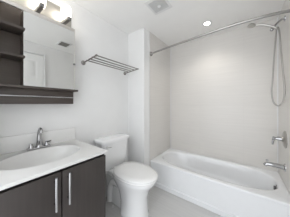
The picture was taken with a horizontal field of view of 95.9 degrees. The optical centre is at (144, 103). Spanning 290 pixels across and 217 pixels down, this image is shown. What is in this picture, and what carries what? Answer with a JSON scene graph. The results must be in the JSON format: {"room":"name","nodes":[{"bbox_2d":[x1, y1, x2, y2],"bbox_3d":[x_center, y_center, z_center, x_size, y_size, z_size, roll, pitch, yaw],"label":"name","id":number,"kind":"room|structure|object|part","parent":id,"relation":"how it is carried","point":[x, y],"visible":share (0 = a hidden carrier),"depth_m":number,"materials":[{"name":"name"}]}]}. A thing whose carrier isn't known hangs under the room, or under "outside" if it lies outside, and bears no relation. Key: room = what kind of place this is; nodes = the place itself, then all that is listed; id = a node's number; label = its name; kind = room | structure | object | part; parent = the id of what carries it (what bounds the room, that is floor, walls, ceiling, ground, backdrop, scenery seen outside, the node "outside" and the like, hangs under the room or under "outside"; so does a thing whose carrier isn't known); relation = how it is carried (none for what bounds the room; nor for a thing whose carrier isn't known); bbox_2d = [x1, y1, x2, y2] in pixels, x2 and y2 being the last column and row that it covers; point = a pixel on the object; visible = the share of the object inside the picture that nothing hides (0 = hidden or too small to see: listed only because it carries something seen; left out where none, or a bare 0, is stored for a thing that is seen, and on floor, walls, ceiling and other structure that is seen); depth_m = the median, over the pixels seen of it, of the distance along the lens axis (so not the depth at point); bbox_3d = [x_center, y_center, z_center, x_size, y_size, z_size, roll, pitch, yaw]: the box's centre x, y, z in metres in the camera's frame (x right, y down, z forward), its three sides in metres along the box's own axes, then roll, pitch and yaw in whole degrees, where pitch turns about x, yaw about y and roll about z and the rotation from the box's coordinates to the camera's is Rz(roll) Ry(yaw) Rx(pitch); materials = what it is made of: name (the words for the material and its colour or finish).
{"room":"bathroom","nodes":[
{"label":"bathroom","id":0,"kind":"room"},
{"bbox_2d":[0,0,127,161],"bbox_3d":[-0.733,0.065,1.586,0.100,2.375,3.150,0,0,37],"label":"wall","id":1,"kind":"structure","parent":0,"point":[99,108],"depth_m":1.57,"materials":[{"name":"paint"}]},
{"bbox_2d":[0,127,74,154],"bbox_3d":[-0.980,0.324,1.159,0.016,0.132,0.706,0,0,37],"label":"backsplash","id":2,"kind":"structure","parent":1,"relation":"attached to","point":[10,144],"depth_m":1.13,"materials":[{"name":"stone"}]},
{"bbox_2d":[0,0,77,103],"bbox_3d":[-0.934,-0.403,1.102,0.159,0.810,0.659,0,0,37],"label":"upper cabinet","id":3,"kind":"object","parent":1,"relation":"attached to","point":[37,51],"visible":1,"depth_m":1.07,"materials":[{"name":"brown wood"}]},
{"bbox_2d":[0,50,24,60],"bbox_3d":[-1.044,-0.360,0.953,0.138,0.018,0.232,0,0,37],"label":"shelf","id":4,"kind":"object","parent":3,"relation":"attached to","point":[4,56],"depth_m":0.99,"materials":[{"name":"brown wood"}]},
{"bbox_2d":[0,19,24,34],"bbox_3d":[-1.044,-0.573,0.953,0.138,0.018,0.232,0,0,37],"label":"shelf","id":5,"kind":"object","parent":3,"relation":"attached to","point":[8,28],"depth_m":0.99,"materials":[{"name":"brown wood"}]},
{"bbox_3d":[-0.888,-0.060,1.066,0.034,0.012,0.572,0,0,37],"label":"rail","id":6,"kind":"part","parent":3,"relation":"part of","materials":[{"name":"silver metal"}]},
{"bbox_3d":[-0.901,-0.738,1.074,0.020,0.029,0.629,0,0,37],"label":"trim","id":7,"kind":"part","parent":3,"relation":"part of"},
{"bbox_3d":[-0.831,-0.431,1.168,0.014,0.583,0.381,0,0,37],"label":"mirror door","id":8,"kind":"part","parent":3,"relation":"part of","materials":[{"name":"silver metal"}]},
{"bbox_2d":[10,0,70,26],"bbox_3d":[-0.916,-0.883,1.112,0.178,0.179,0.612,0,0,37],"label":"vanity light","id":9,"kind":"object","parent":1,"relation":"attached to","point":[62,14],"visible":0.89,"depth_m":1.24,"materials":[{"name":"white glass"}]},
{"bbox_3d":[-0.896,-0.890,1.112,0.088,0.128,0.088,0,0,37],"label":"lamp shade","id":10,"kind":"part","parent":9,"relation":"part of","materials":[{"name":"white glass"}]},
{"bbox_3d":[-0.901,-0.810,1.115,0.158,0.032,0.030,0,0,37],"label":"arm","id":11,"kind":"part","parent":9,"relation":"part of","materials":[{"name":"silver metal"}]},
{"bbox_3d":[-0.770,-0.890,1.279,0.088,0.128,0.088,0,0,37],"label":"lamp shade","id":12,"kind":"part","parent":9,"relation":"part of","materials":[{"name":"white glass"}]},
{"bbox_3d":[-0.775,-0.810,1.283,0.158,0.032,0.030,0,0,37],"label":"arm","id":13,"kind":"part","parent":9,"relation":"part of","materials":[{"name":"silver metal"}]},
{"bbox_2d":[81,54,138,74],"bbox_3d":[-0.407,-0.482,1.703,0.279,0.064,0.718,0,0,37],"label":"towel rack","id":14,"kind":"object","parent":1,"relation":"attached to","point":[96,55],"visible":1,"depth_m":1.59,"materials":[{"name":"metal"}]},
{"bbox_2d":[128,28,148,165],"bbox_3d":[0.121,0.065,2.370,0.320,2.375,0.870,0,0,37],"label":"wall pier","id":15,"kind":"object","parent":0,"point":[138,41],"visible":0.36,"depth_m":2.00,"materials":[{"name":"paint"}]},
{"bbox_2d":[149,31,169,166],"bbox_3d":[0.290,0.065,2.324,0.004,2.375,0.740,0,0,37],"label":"wall","id":16,"kind":"structure","parent":0,"point":[159,62],"depth_m":2.24,"materials":[{"name":"tile"}]},
{"bbox_2d":[170,48,170,147],"bbox_3d":[0.515,-0.119,2.610,0.012,2.007,0.012,0,0,37],"label":"trim","id":17,"kind":"structure","parent":16,"relation":"attached to","point":[170,48],"depth_m":2.61,"materials":[{"name":"paint"}]},
{"bbox_2d":[150,9,289,55],"bbox_3d":[0.665,-0.785,1.546,1.542,0.068,0.127,0,0,40],"label":"shower rod","id":18,"kind":"object","parent":16,"relation":"attached to","point":[287,10],"visible":1,"depth_m":1.32,"materials":[{"name":"metal"}]},
{"bbox_2d":[106,186,222,216],"bbox_3d":[0.075,1.302,1.039,2.049,0.100,3.250,0,0,37],"label":"floor","id":19,"kind":"structure","parent":0,"point":[161,203],"depth_m":1.58,"materials":[{"name":"tile"}]},
{"bbox_2d":[0,154,105,216],"bbox_3d":[-0.737,0.831,0.993,0.600,0.843,0.658,0,0,37],"label":"vanity cabinet","id":20,"kind":"object","parent":19,"relation":"on","point":[79,189],"visible":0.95,"depth_m":0.84,"materials":[{"name":"brown wood"}]},
{"bbox_3d":[-0.636,0.788,0.708,0.019,0.717,0.324,0,0,37],"label":"door","id":21,"kind":"part","parent":20,"relation":"part of","materials":[{"name":"brown wood"}]},
{"bbox_2d":[0,127,107,190],"bbox_3d":[-0.756,0.391,0.990,0.577,0.266,0.706,0,0,37],"label":"countertop","id":22,"kind":"structure","parent":20,"relation":"on","point":[18,165],"depth_m":1.04,"materials":[{"name":"stone"}]},
{"bbox_2d":[26,127,50,150],"bbox_3d":[-0.913,0.297,1.137,0.103,0.187,0.164,0,0,37],"label":"sink faucet","id":23,"kind":"object","parent":22,"relation":"on","point":[39,144],"visible":1,"depth_m":1.13,"materials":[{"name":"silver metal"}]},
{"bbox_3d":[-0.931,0.382,1.150,0.048,0.016,0.164,0,0,37],"label":"plate","id":24,"kind":"part","parent":23,"relation":"part of","materials":[{"name":"silver metal"}]},
{"bbox_3d":[-0.913,0.291,1.137,0.103,0.175,0.058,0,0,37],"label":"spout","id":25,"kind":"part","parent":23,"relation":"part of","materials":[{"name":"silver metal"}]},
{"bbox_2d":[0,146,78,169],"bbox_3d":[-0.760,0.460,0.993,0.360,0.128,0.490,0,0,37],"label":"basin","id":26,"kind":"object","parent":22,"relation":"in","point":[29,160],"depth_m":1.06,"materials":[{"name":"ceramic"}]},
{"bbox_3d":[-0.538,0.545,0.789,0.040,0.202,0.015,0,0,37],"label":"handle","id":27,"kind":"part","parent":20,"relation":"part of","materials":[{"name":"silver metal"}]},
{"bbox_3d":[-0.493,0.545,0.849,0.040,0.202,0.015,0,0,37],"label":"handle","id":28,"kind":"part","parent":20,"relation":"part of","materials":[{"name":"silver metal"}]},
{"bbox_3d":[-0.437,0.788,0.973,0.019,0.717,0.328,0,0,37],"label":"door","id":29,"kind":"part","parent":20,"relation":"part of","materials":[{"name":"brown wood"}]},
{"bbox_2d":[94,133,157,216],"bbox_3d":[-0.208,0.843,1.562,0.765,0.818,0.458,0,0,37],"label":"toilet","id":30,"kind":"object","parent":19,"relation":"on","point":[128,184],"visible":0.98,"depth_m":1.49,"materials":[{"name":"white ceramic"}]},
{"bbox_3d":[-0.429,0.649,1.729,0.192,0.342,0.428,0,0,37],"label":"tank","id":31,"kind":"part","parent":30,"relation":"part of","materials":[{"name":"white ceramic"}]},
{"bbox_3d":[-0.425,0.456,1.726,0.221,0.044,0.458,0,0,37],"label":"tank lid","id":32,"kind":"part","parent":30,"relation":"part of","materials":[{"name":"white ceramic"}]},
{"bbox_3d":[-0.110,0.808,1.517,0.549,0.019,0.406,0,0,37],"label":"seat","id":33,"kind":"part","parent":30,"relation":"part of","materials":[{"name":"plastic"}]},
{"bbox_3d":[-0.109,0.783,1.517,0.553,0.026,0.406,0,0,37],"label":"lid","id":34,"kind":"part","parent":30,"relation":"part of","materials":[{"name":"plastic"}]},
{"bbox_2d":[150,148,289,216],"bbox_3d":[0.905,1.068,1.871,1.521,0.368,0.717,0,0,37],"label":"bathtub","id":35,"kind":"object","parent":19,"relation":"on","point":[225,188],"visible":0.98,"depth_m":1.64,"materials":[{"name":"ceramic"}]},
{"bbox_2d":[72,0,284,46],"bbox_3d":[0.075,-1.173,1.039,2.049,0.100,3.250,0,0,37],"label":"ceiling","id":36,"kind":"structure","parent":0,"point":[184,20],"depth_m":1.65,"materials":[{"name":"paint"}]},
{"bbox_2d":[144,0,171,14],"bbox_3d":[0.156,-1.114,1.486,0.230,0.018,0.240,0,0,37],"label":"exhaust fan","id":37,"kind":"object","parent":36,"relation":"attached to","point":[156,6],"visible":1,"depth_m":1.49,"materials":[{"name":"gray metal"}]},
{"bbox_2d":[148,0,168,12],"bbox_3d":[0.157,-1.117,1.487,0.174,0.012,0.177,0,0,37],"label":"grille","id":38,"kind":"object","parent":37,"relation":"attached to","point":[156,6],"depth_m":1.49,"materials":[{"name":"grey metal"}]},
{"bbox_2d":[202,20,211,25],"bbox_3d":[0.867,-1.120,1.826,0.132,0.006,0.132,0,0,37],"label":"recessed light","id":39,"kind":"object","parent":36,"relation":"in","point":[209,22],"visible":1,"depth_m":1.82,"materials":[{"name":"white plastic"}]},
{"bbox_2d":[171,18,276,171],"bbox_3d":[1.063,0.065,2.267,1.949,2.375,0.100,0,0,37],"label":"wall","id":40,"kind":"structure","parent":0,"point":[222,106],"depth_m":2.04,"materials":[{"name":"tile"}]},
{"bbox_2d":[278,0,289,193],"bbox_3d":[1.512,0.065,1.402,0.008,2.375,0.740,0,0,37],"label":"wall","id":41,"kind":"structure","parent":0,"point":[284,109],"depth_m":1.44,"materials":[{"name":"tile"}]},
{"bbox_2d":[247,23,285,105],"bbox_3d":[1.355,-0.460,1.477,0.319,0.976,0.082,0,0,37],"label":"shower","id":42,"kind":"object","parent":41,"relation":"attached to","point":[252,25],"visible":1,"depth_m":1.42,"materials":[{"name":"silver metal"}]},
{"bbox_2d":[263,159,285,171],"bbox_3d":[1.444,0.684,1.466,0.181,0.095,0.084,0,0,37],"label":"tub spout","id":43,"kind":"object","parent":41,"relation":"attached to","point":[276,165],"visible":1,"depth_m":1.45,"materials":[{"name":"silver metal"}]},
{"bbox_2d":[277,17,277,171],"bbox_3d":[1.723,-0.119,1.699,0.012,2.007,0.012,0,0,37],"label":"trim","id":44,"kind":"structure","parent":41,"relation":"attached to","point":[277,17],"depth_m":1.70,"materials":[{"name":"paint"}]},
{"bbox_2d":[270,15,285,30],"bbox_3d":[1.465,-0.886,1.448,0.123,0.135,0.064,0,0,37],"label":"pipe","id":45,"kind":"object","parent":41,"relation":"attached to","point":[284,17],"visible":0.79,"depth_m":1.43,"materials":[{"name":"silver metal"}]},
{"bbox_2d":[271,131,287,147],"bbox_3d":[1.472,0.385,1.445,0.108,0.188,0.188,0,0,37],"label":"shower valve","id":46,"kind":"object","parent":41,"relation":"attached to","point":[283,138],"visible":1,"depth_m":1.41,"materials":[{"name":"silver metal"}]},
{"bbox_3d":[1.464,0.410,1.451,0.088,0.094,0.044,0,0,37],"label":"lever","id":47,"kind":"part","parent":46,"relation":"part of","materials":[{"name":"silver metal"}]}
]}

